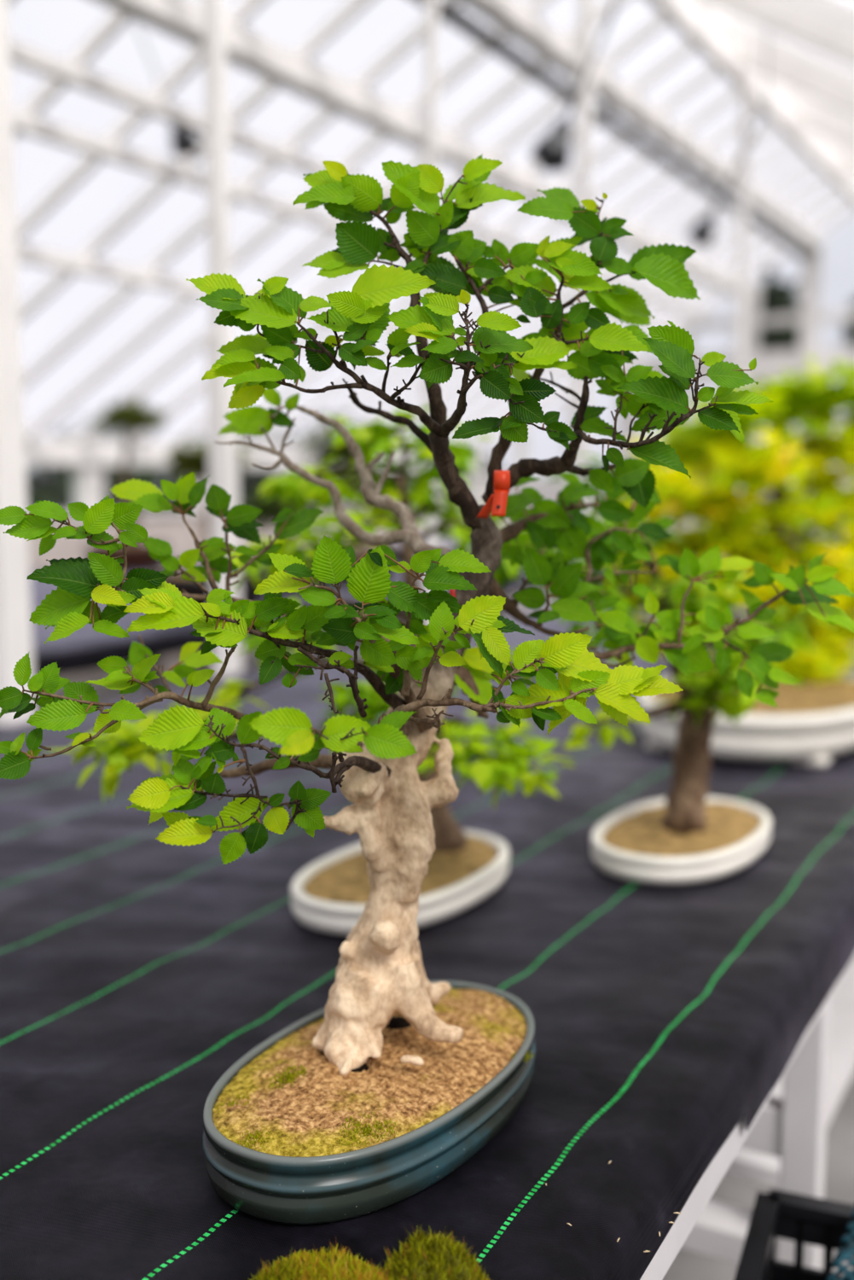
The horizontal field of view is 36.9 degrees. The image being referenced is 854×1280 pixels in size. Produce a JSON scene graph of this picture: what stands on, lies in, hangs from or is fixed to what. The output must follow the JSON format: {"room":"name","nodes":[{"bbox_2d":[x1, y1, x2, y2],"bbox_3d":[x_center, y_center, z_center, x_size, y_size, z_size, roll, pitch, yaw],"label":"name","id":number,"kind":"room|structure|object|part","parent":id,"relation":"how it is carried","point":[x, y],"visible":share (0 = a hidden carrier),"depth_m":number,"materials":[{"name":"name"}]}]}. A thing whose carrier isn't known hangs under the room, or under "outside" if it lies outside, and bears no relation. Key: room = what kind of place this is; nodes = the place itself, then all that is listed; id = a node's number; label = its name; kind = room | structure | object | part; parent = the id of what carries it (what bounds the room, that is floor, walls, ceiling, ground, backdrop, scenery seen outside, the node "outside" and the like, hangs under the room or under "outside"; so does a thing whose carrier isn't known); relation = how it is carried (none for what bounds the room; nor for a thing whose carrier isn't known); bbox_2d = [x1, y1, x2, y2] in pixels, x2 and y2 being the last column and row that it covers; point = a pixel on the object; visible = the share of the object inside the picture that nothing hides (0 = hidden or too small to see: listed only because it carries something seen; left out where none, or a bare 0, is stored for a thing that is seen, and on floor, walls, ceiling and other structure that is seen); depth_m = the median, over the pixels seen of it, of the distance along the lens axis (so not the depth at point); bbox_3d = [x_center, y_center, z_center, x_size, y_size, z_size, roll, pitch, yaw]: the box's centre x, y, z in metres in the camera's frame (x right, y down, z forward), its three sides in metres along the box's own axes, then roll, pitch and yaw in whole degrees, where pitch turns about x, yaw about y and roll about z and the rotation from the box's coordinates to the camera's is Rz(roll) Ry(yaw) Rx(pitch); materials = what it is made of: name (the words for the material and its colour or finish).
{"room":"greenhouse","nodes":[
{"label":"greenhouse","id":0,"kind":"room"},
{"bbox_2d":[28,506,463,682],"bbox_3d":[-3.090,-0.082,6.875,0.120,1.060,15.000,4,8,29],"label":"wall","id":1,"kind":"structure","parent":0,"point":[172,529],"depth_m":8.92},
{"bbox_2d":[93,465,203,509],"bbox_3d":[-1.943,-1.050,8.858,0.100,0.303,1.100,4,8,29],"label":"window","id":2,"kind":"structure","parent":1,"relation":"in","point":[98,477],"depth_m":8.38,"materials":[{"name":"white paint"}]},
{"bbox_2d":[202,468,290,506],"bbox_3d":[-1.404,-1.170,9.832,0.100,0.303,1.100,4,8,29],"label":"window","id":3,"kind":"structure","parent":1,"relation":"in","point":[278,472],"depth_m":10.22,"materials":[{"name":"white paint"}]},
{"bbox_2d":[24,437,483,508],"bbox_3d":[-3.088,-0.874,6.777,0.145,0.464,15.000,4,8,29],"label":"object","id":4,"kind":"structure","parent":1,"relation":"in","point":[82,474],"depth_m":8.36,"materials":[{"name":"white paint"}]},
{"bbox_2d":[49,500,484,518],"bbox_3d":[-3.086,-0.626,6.806,0.170,0.034,15.000,4,8,29],"label":"sill","id":5,"kind":"structure","parent":1,"relation":"attached to","point":[143,513],"depth_m":9.02,"materials":[{"name":"white paint"}]},
{"bbox_2d":[412,470,420,489],"bbox_3d":[-0.325,-1.410,11.780,0.100,0.303,1.100,4,8,29],"label":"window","id":6,"kind":"structure","parent":1,"relation":"in","point":[415,471],"depth_m":12.19,"materials":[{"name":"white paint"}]},
{"bbox_2d":[465,471,477,500],"bbox_3d":[0.215,-1.530,12.754,0.100,0.303,1.100,4,8,29],"label":"window","id":7,"kind":"structure","parent":1,"relation":"in","point":[472,480],"depth_m":13.16,"materials":[{"name":"white paint"}]},
{"bbox_2d":[202,980,535,1225],"bbox_3d":[-0.035,0.346,0.991,0.195,0.050,0.334,4,8,31],"label":"pot","id":8,"kind":"object","parent":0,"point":[293,1134],"depth_m":0.91,"materials":[{"name":"teal ceramic"}]},
{"bbox_2d":[8,0,853,459],"bbox_3d":[0.328,-1.901,4.758,8.000,2.392,15.000,4,8,29],"label":"ceiling","id":9,"kind":"structure","parent":0,"point":[823,133],"depth_m":6.61,"materials":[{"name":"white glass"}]},
{"bbox_2d":[131,17,200,157],"bbox_3d":[-1.143,-2.452,5.614,0.329,0.663,0.130,4,8,29],"label":"pendant lamp","id":10,"kind":"object","parent":9,"relation":"hanging from","point":[184,142],"visible":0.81,"depth_m":5.57,"materials":[{"name":"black metal"}]},
{"bbox_3d":[-1.204,-2.526,5.600,0.232,0.514,0.016,2,7,17],"label":"stem","id":11,"kind":"part","parent":10,"relation":"part of","materials":[{"name":"white metal"}]},
{"bbox_3d":[-1.057,-2.205,5.597,0.133,0.162,0.130,4,8,29],"label":"lamp shade","id":12,"kind":"part","parent":10,"relation":"part of","materials":[{"name":"black metal"}]},
{"bbox_3d":[-1.053,-2.155,5.600,0.076,0.078,0.078,4,8,29],"label":"bulb","id":13,"kind":"part","parent":10,"relation":"part of","materials":[{"name":"white glass"}]},
{"bbox_2d":[529,0,617,172],"bbox_3d":[0.540,-2.287,4.636,0.324,1.143,0.148,0,7,-1],"label":"pendant lamp","id":14,"kind":"object","parent":9,"relation":"hanging from","point":[551,153],"visible":1,"depth_m":4.67,"materials":[{"name":"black metal"}]},
{"bbox_3d":[0.450,-1.765,4.700,0.089,0.090,0.089,4,8,29],"label":"bulb","id":15,"kind":"part","parent":14,"relation":"part of","materials":[{"name":"white glass"}]},
{"bbox_3d":[0.451,-1.821,4.693,0.148,0.187,0.148,4,8,29],"label":"lamp shade","id":16,"kind":"part","parent":14,"relation":"part of","materials":[{"name":"black metal"}]},
{"bbox_3d":[0.600,-2.115,4.700,0.210,0.442,0.015,-2,7,-16],"label":"stem","id":17,"kind":"part","parent":14,"relation":"part of","materials":[{"name":"white metal"}]},
{"bbox_2d":[413,0,807,259],"bbox_3d":[-0.215,-2.669,4.964,0.052,0.113,15.000,4,8,29],"label":"roof beam","id":18,"kind":"structure","parent":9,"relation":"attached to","point":[449,13],"depth_m":6.97,"materials":[{"name":"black metal"}]},
{"bbox_2d":[686,24,768,246],"bbox_3d":[1.455,-2.448,6.146,0.388,1.081,0.128,0,7,-3],"label":"pendant lamp","id":19,"kind":"object","parent":9,"relation":"hanging from","point":[701,233],"visible":0.99,"depth_m":6.18,"materials":[{"name":"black metal"}]},
{"bbox_3d":[1.321,-1.949,6.200,0.078,0.078,0.078,4,8,29],"label":"bulb","id":20,"kind":"part","parent":19,"relation":"part of","materials":[{"name":"white glass"}]},
{"bbox_3d":[1.324,-1.993,6.194,0.131,0.163,0.129,4,8,29],"label":"lamp shade","id":21,"kind":"part","parent":19,"relation":"part of","materials":[{"name":"black metal"}]},
{"bbox_3d":[1.509,-2.306,6.200,0.281,0.500,0.015,-2,7,-13],"label":"stem","id":22,"kind":"part","parent":19,"relation":"part of","materials":[{"name":"white metal"}]},
{"bbox_2d":[34,607,853,1279],"bbox_3d":[0.352,0.728,5.127,8.000,0.120,15.100,4,8,29],"label":"floor","id":23,"kind":"structure","parent":0,"point":[839,1178],"depth_m":2.38,"materials":[{"name":"concrete"}]},
{"bbox_2d":[0,0,34,725],"bbox_3d":[-0.867,-0.816,2.535,0.075,3.580,0.075,4,8,29],"label":"support post","id":24,"kind":"object","parent":23,"relation":"on","point":[15,612],"visible":0.35,"depth_m":2.56,"materials":[{"name":"white metal"}]},
{"bbox_2d":[203,0,242,679],"bbox_3d":[-0.519,-0.899,3.205,0.056,3.580,0.056,4,8,29],"label":"support post","id":25,"kind":"object","parent":23,"relation":"on","point":[223,458],"visible":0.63,"depth_m":3.18,"materials":[{"name":"white metal"}]},
{"bbox_2d":[423,0,440,625],"bbox_3d":[0.016,-1.023,4.211,0.045,3.580,0.045,4,8,29],"label":"support post","id":26,"kind":"object","parent":23,"relation":"on","point":[432,6],"visible":0.08,"depth_m":4.11,"materials":[{"name":"white metal"}]},
{"bbox_2d":[145,558,748,693],"bbox_3d":[-0.645,0.005,7.257,2.510,0.794,10.000,4,8,29],"label":"bench","id":27,"kind":"object","parent":23,"relation":"on","point":[155,682],"visible":0.02,"depth_m":7.83,"materials":[{"name":"brown wood"}]},
{"bbox_3d":[-1.684,-0.043,7.826,0.060,0.749,0.060,4,8,29],"label":"leg","id":28,"kind":"part","parent":27,"relation":"part of","materials":[{"name":"white wood"}]},
{"bbox_3d":[-0.781,0.353,4.615,0.060,0.749,0.060,4,8,29],"label":"leg","id":29,"kind":"part","parent":27,"relation":"part of","materials":[{"name":"white wood"}]},
{"bbox_2d":[29,538,677,676],"bbox_3d":[-0.633,-0.353,7.206,2.557,0.084,10.000,4,8,29],"label":"table","id":30,"kind":"object","parent":27,"relation":"on","point":[79,652],"visible":0.04,"depth_m":4.16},
{"bbox_2d":[84,394,171,571],"bbox_3d":[-1.668,-0.880,7.193,0.432,0.966,0.618,1,7,6],"label":"bonsai","id":31,"kind":"object","parent":30,"relation":"on","point":[128,415],"visible":0.73,"depth_m":7.04,"materials":[{"name":"green plant"}]},
{"bbox_2d":[84,541,162,571],"bbox_3d":[-1.681,-0.468,7.183,0.384,0.150,0.504,4,8,31],"label":"pot","id":32,"kind":"object","parent":31,"relation":"on","point":[139,557],"depth_m":7.01,"materials":[{"name":"brown ceramic"}]},
{"bbox_2d":[156,436,267,611],"bbox_3d":[-0.863,-0.448,4.912,0.444,0.666,0.506,4,8,29],"label":"bonsai","id":33,"kind":"object","parent":30,"relation":"on","point":[195,460],"visible":0.38,"depth_m":4.89,"materials":[{"name":"plant"}]},
{"bbox_2d":[156,568,267,611],"bbox_3d":[-0.838,-0.190,4.929,0.384,0.150,0.504,4,8,31],"label":"pot","id":34,"kind":"object","parent":33,"relation":"on","point":[247,587],"depth_m":4.72,"materials":[{"name":"ceramic"}]},
{"bbox_2d":[239,489,326,592],"bbox_3d":[-0.675,-0.479,5.904,0.510,0.486,0.715,-3,7,-20],"label":"bonsai","id":35,"kind":"object","parent":30,"relation":"on","point":[270,508],"visible":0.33,"depth_m":5.76,"materials":[{"name":"plant"}]},
{"bbox_2d":[250,553,326,592],"bbox_3d":[-0.654,-0.311,5.917,0.384,0.150,0.504,4,8,31],"label":"pot","id":36,"kind":"object","parent":35,"relation":"on","point":[308,561],"depth_m":5.83,"materials":[{"name":"ceramic"}]},
{"bbox_2d":[292,412,401,582],"bbox_3d":[-0.355,-0.722,6.455,0.517,0.834,0.737,2,7,13],"label":"bonsai","id":37,"kind":"object","parent":30,"relation":"on","point":[342,450],"visible":0.33,"depth_m":6.28,"materials":[{"name":"plant"}]},
{"bbox_2d":[340,547,401,582],"bbox_3d":[-0.346,-0.375,6.432,0.384,0.150,0.504,4,8,31],"label":"pot","id":38,"kind":"object","parent":37,"relation":"on","point":[359,552],"depth_m":6.37,"materials":[{"name":"ceramic"}]},
{"bbox_3d":[-0.528,-0.300,9.914,0.060,0.749,0.060,4,8,29],"label":"leg","id":39,"kind":"part","parent":27,"relation":"part of","materials":[{"name":"white wood"}]},
{"bbox_3d":[0.376,0.096,6.703,0.060,0.749,0.060,4,8,29],"label":"leg","id":40,"kind":"part","parent":27,"relation":"part of","materials":[{"name":"white wood"}]},
{"bbox_2d":[570,0,594,564],"bbox_3d":[0.644,-1.163,5.346,0.070,3.580,0.070,4,8,29],"label":"support post","id":41,"kind":"object","parent":23,"relation":"on","point":[586,8],"visible":0.23,"depth_m":5.22,"materials":[{"name":"white metal"}]},
{"bbox_2d":[726,71,752,557],"bbox_3d":[1.808,-1.422,7.447,0.070,3.580,0.070,4,8,29],"label":"support post","id":42,"kind":"object","parent":23,"relation":"on","point":[747,88],"visible":0.29,"depth_m":7.31,"materials":[{"name":"white metal"}]},
{"bbox_2d":[640,955,853,1279],"bbox_3d":[0.415,0.506,3.195,1.736,0.794,6.550,4,8,29],"label":"table","id":43,"kind":"object","parent":23,"relation":"on","point":[783,1148],"visible":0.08,"depth_m":1.50,"materials":[{"name":"white wood"}]},
{"bbox_2d":[0,595,853,1279],"bbox_3d":[0.421,0.139,3.147,1.745,0.066,6.550,4,8,29],"label":"fabric","id":44,"kind":"object","parent":43,"relation":"on","point":[136,968],"visible":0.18,"depth_m":1.25,"materials":[{"name":"black fabric"}]},
{"bbox_2d":[41,406,575,935],"bbox_3d":[-0.045,0.021,1.457,0.450,0.581,0.707,4,8,29],"label":"bonsai","id":45,"kind":"object","parent":44,"relation":"on","point":[330,895],"visible":0.56,"depth_m":1.48,"materials":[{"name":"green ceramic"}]},
{"bbox_2d":[290,829,510,935],"bbox_3d":[-0.026,0.286,1.539,0.205,0.036,0.345,4,8,31],"label":"pot","id":46,"kind":"object","parent":45,"relation":"on","point":[330,895],"depth_m":1.48,"materials":[{"name":"beige ceramic"}]},
{"bbox_2d":[248,1223,490,1279],"bbox_3d":[-0.028,0.374,0.753,0.164,0.052,0.094,1,7,5],"label":"clump","id":47,"kind":"object","parent":44,"relation":"on","point":[433,1258],"visible":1,"depth_m":0.76,"materials":[{"name":"green plant"}]},
{"bbox_2d":[293,1255,365,1279],"bbox_3d":[-0.058,0.388,0.766,0.094,0.022,0.068,4,8,29],"label":"moss","id":48,"kind":"object","parent":47,"relation":"on","point":[305,1267],"depth_m":0.77,"materials":[{"name":"green plant"}]},
{"bbox_2d":[384,1239,478,1279],"bbox_3d":[0.004,0.380,0.763,0.068,0.040,0.064,4,8,29],"label":"cushion","id":49,"kind":"object","parent":47,"relation":"on","point":[421,1259],"depth_m":0.76,"materials":[{"name":"green plant"}]},
{"bbox_2d":[0,153,853,1225],"bbox_3d":[0.017,0.009,0.939,0.649,0.733,0.358,0,7,-1],"label":"bonsai","id":50,"kind":"object","parent":44,"relation":"on","point":[357,1107],"visible":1,"depth_m":0.91,"materials":[{"name":"green plant"}]},
{"bbox_2d":[449,588,455,597],"bbox_3d":[0.019,-0.031,0.955,0.005,0.015,0.003,0,7,0],"label":"marker","id":51,"kind":"object","parent":50,"relation":"hanging from","point":[452,592],"visible":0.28,"depth_m":0.95,"materials":[{"name":"red plastic"}]},
{"bbox_2d":[477,470,510,517],"bbox_3d":[0.050,-0.109,0.957,0.024,0.036,0.022,0,7,0],"label":"plant tag","id":52,"kind":"object","parent":50,"relation":"hanging from","point":[496,504],"visible":1,"depth_m":0.95,"materials":[{"name":"orange"}]},
{"bbox_2d":[497,453,837,884],"bbox_3d":[0.296,0.033,1.593,0.527,0.525,0.319,-6,9,-39],"label":"bonsai","id":53,"kind":"object","parent":44,"relation":"on","point":[689,835],"visible":0.53,"depth_m":1.60,"materials":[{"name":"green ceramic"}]},
{"bbox_2d":[591,796,771,884],"bbox_3d":[0.343,0.264,1.715,0.209,0.036,0.345,4,8,31],"label":"pot","id":54,"kind":"object","parent":53,"relation":"attached to","point":[635,843],"depth_m":1.64,"materials":[{"name":"beige ceramic"}]},
{"bbox_2d":[598,353,853,767],"bbox_3d":[0.683,-0.219,2.695,0.692,0.754,1.092,5,8,34],"label":"bonsai tree","id":55,"kind":"object","parent":44,"relation":"on","point":[812,723],"visible":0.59,"depth_m":2.58,"materials":[{"name":"green plant"}]},
{"bbox_2d":[635,670,853,760],"bbox_3d":[0.646,0.135,2.462,0.446,0.081,0.596,4,8,31],"label":"pot","id":56,"kind":"object","parent":55,"relation":"attached to","point":[814,720],"depth_m":2.22,"materials":[{"name":"beige ceramic"}]},
{"bbox_3d":[-0.292,0.680,1.924,1.628,0.040,0.060,4,8,29],"label":"cross rail","id":57,"kind":"part","parent":43,"relation":"part of","materials":[{"name":"white wood"}]},
{"bbox_3d":[-0.277,0.532,1.898,1.603,0.060,0.032,4,8,29],"label":"cross rail","id":58,"kind":"part","parent":43,"relation":"part of","materials":[{"name":"white wood"}]},
{"bbox_2d":[725,957,853,1188],"bbox_3d":[0.466,0.479,3.279,1.618,0.023,2.950,4,8,29],"label":"frame","id":59,"kind":"object","parent":43,"relation":"attached to","point":[754,1166],"depth_m":1.89,"materials":[{"name":"white wood"}]},
{"bbox_3d":[0.443,0.725,1.523,0.044,0.768,0.044,4,8,29],"label":"leg","id":60,"kind":"part","parent":43,"relation":"part of","materials":[{"name":"white wood"}]},
{"bbox_3d":[0.374,1.010,1.182,0.198,0.286,0.302,3,8,22],"label":"plastic crate","id":61,"kind":"object","parent":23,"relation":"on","visible":0},
{"bbox_2d":[734,1188,853,1279],"bbox_3d":[0.374,0.723,1.147,0.198,0.291,0.302,3,8,22],"label":"plastic crate","id":62,"kind":"object","parent":61,"relation":"on","point":[800,1218],"visible":1,"depth_m":1.27,"materials":[{"name":"black plastic"}]},
{"bbox_2d":[826,1209,853,1279],"bbox_3d":[0.412,0.633,1.115,0.127,0.179,0.300,4,8,29],"label":"netting","id":63,"kind":"object","parent":62,"relation":"on","point":[843,1253],"visible":1,"depth_m":1.15,"materials":[{"name":"teal plastic"}]},
{"bbox_2d":[477,244,853,609],"bbox_3d":[3.953,-1.989,11.392,7.800,3.740,0.150,4,8,29],"label":"wall","id":64,"kind":"structure","parent":0,"point":[770,363],"depth_m":11.72,"materials":[{"name":"white paint"}]},
{"bbox_3d":[3.965,-0.731,11.569,7.800,1.200,0.100,4,8,29],"label":"wall panel","id":65,"kind":"part","parent":64,"relation":"part of","materials":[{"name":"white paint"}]},
{"bbox_3d":[3.950,-1.408,11.459,7.800,0.150,0.080,4,8,29],"label":"gable rail","id":66,"kind":"part","parent":64,"relation":"part of","materials":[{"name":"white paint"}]},
{"bbox_3d":[3.950,-2.465,11.328,4.388,0.260,0.080,4,8,29],"label":"gable rail","id":67,"kind":"part","parent":64,"relation":"part of","materials":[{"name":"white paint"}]},
{"bbox_3d":[3.950,-2.872,11.278,3.273,0.080,0.080,4,8,29],"label":"gable rail","id":68,"kind":"part","parent":64,"relation":"part of","materials":[{"name":"white metal"}]},
{"bbox_2d":[724,267,801,491],"bbox_3d":[3.884,-2.272,14.566,0.994,3.793,1.375,4,8,29],"label":"window","id":69,"kind":"structure","parent":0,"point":[776,298],"depth_m":14.14,"materials":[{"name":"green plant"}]},
{"label":"outside","id":70,"kind":"structure","parent":0,"visible":0},
{"bbox_3d":[9.635,-0.602,17.585,120.000,0.270,120.000,4,8,29],"label":"ground","id":71,"kind":"structure","parent":70,"visible":0},
{"bbox_2d":[25,413,181,513],"bbox_3d":[-2.729,-0.920,10.794,1.666,2.051,2.003,4,8,29],"label":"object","id":72,"kind":"object","parent":71,"relation":"on","point":[59,488],"visible":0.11,"depth_m":10.27,"materials":[{"name":"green plant"}]},
{"bbox_2d":[203,426,333,505],"bbox_3d":[-1.692,-1.109,12.609,1.879,1.989,1.704,-5,9,-36],"label":"shrub","id":73,"kind":"object","parent":71,"relation":"on","point":[248,483],"visible":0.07,"depth_m":12.20,"materials":[{"name":"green plant"}]},
{"bbox_2d":[317,438,414,504],"bbox_3d":[-0.693,-1.368,14.495,1.659,2.031,2.015,4,8,29],"label":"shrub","id":74,"kind":"object","parent":71,"relation":"on","point":[344,502],"visible":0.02,"depth_m":14.04,"materials":[{"name":"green plant"}]},
{"bbox_2d":[440,436,513,501],"bbox_3d":[0.319,-1.583,16.294,1.676,2.021,2.030,4,8,29],"label":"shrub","id":75,"kind":"object","parent":71,"relation":"on","point":[487,454],"visible":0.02,"depth_m":16.11,"materials":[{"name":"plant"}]},
{"bbox_2d":[838,301,853,408],"bbox_3d":[5.449,-2.451,15.504,0.961,3.918,1.301,3,8,22],"label":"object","id":76,"kind":"object","parent":71,"relation":"on","point":[849,325],"visible":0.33,"depth_m":15.31,"materials":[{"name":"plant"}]}
]}

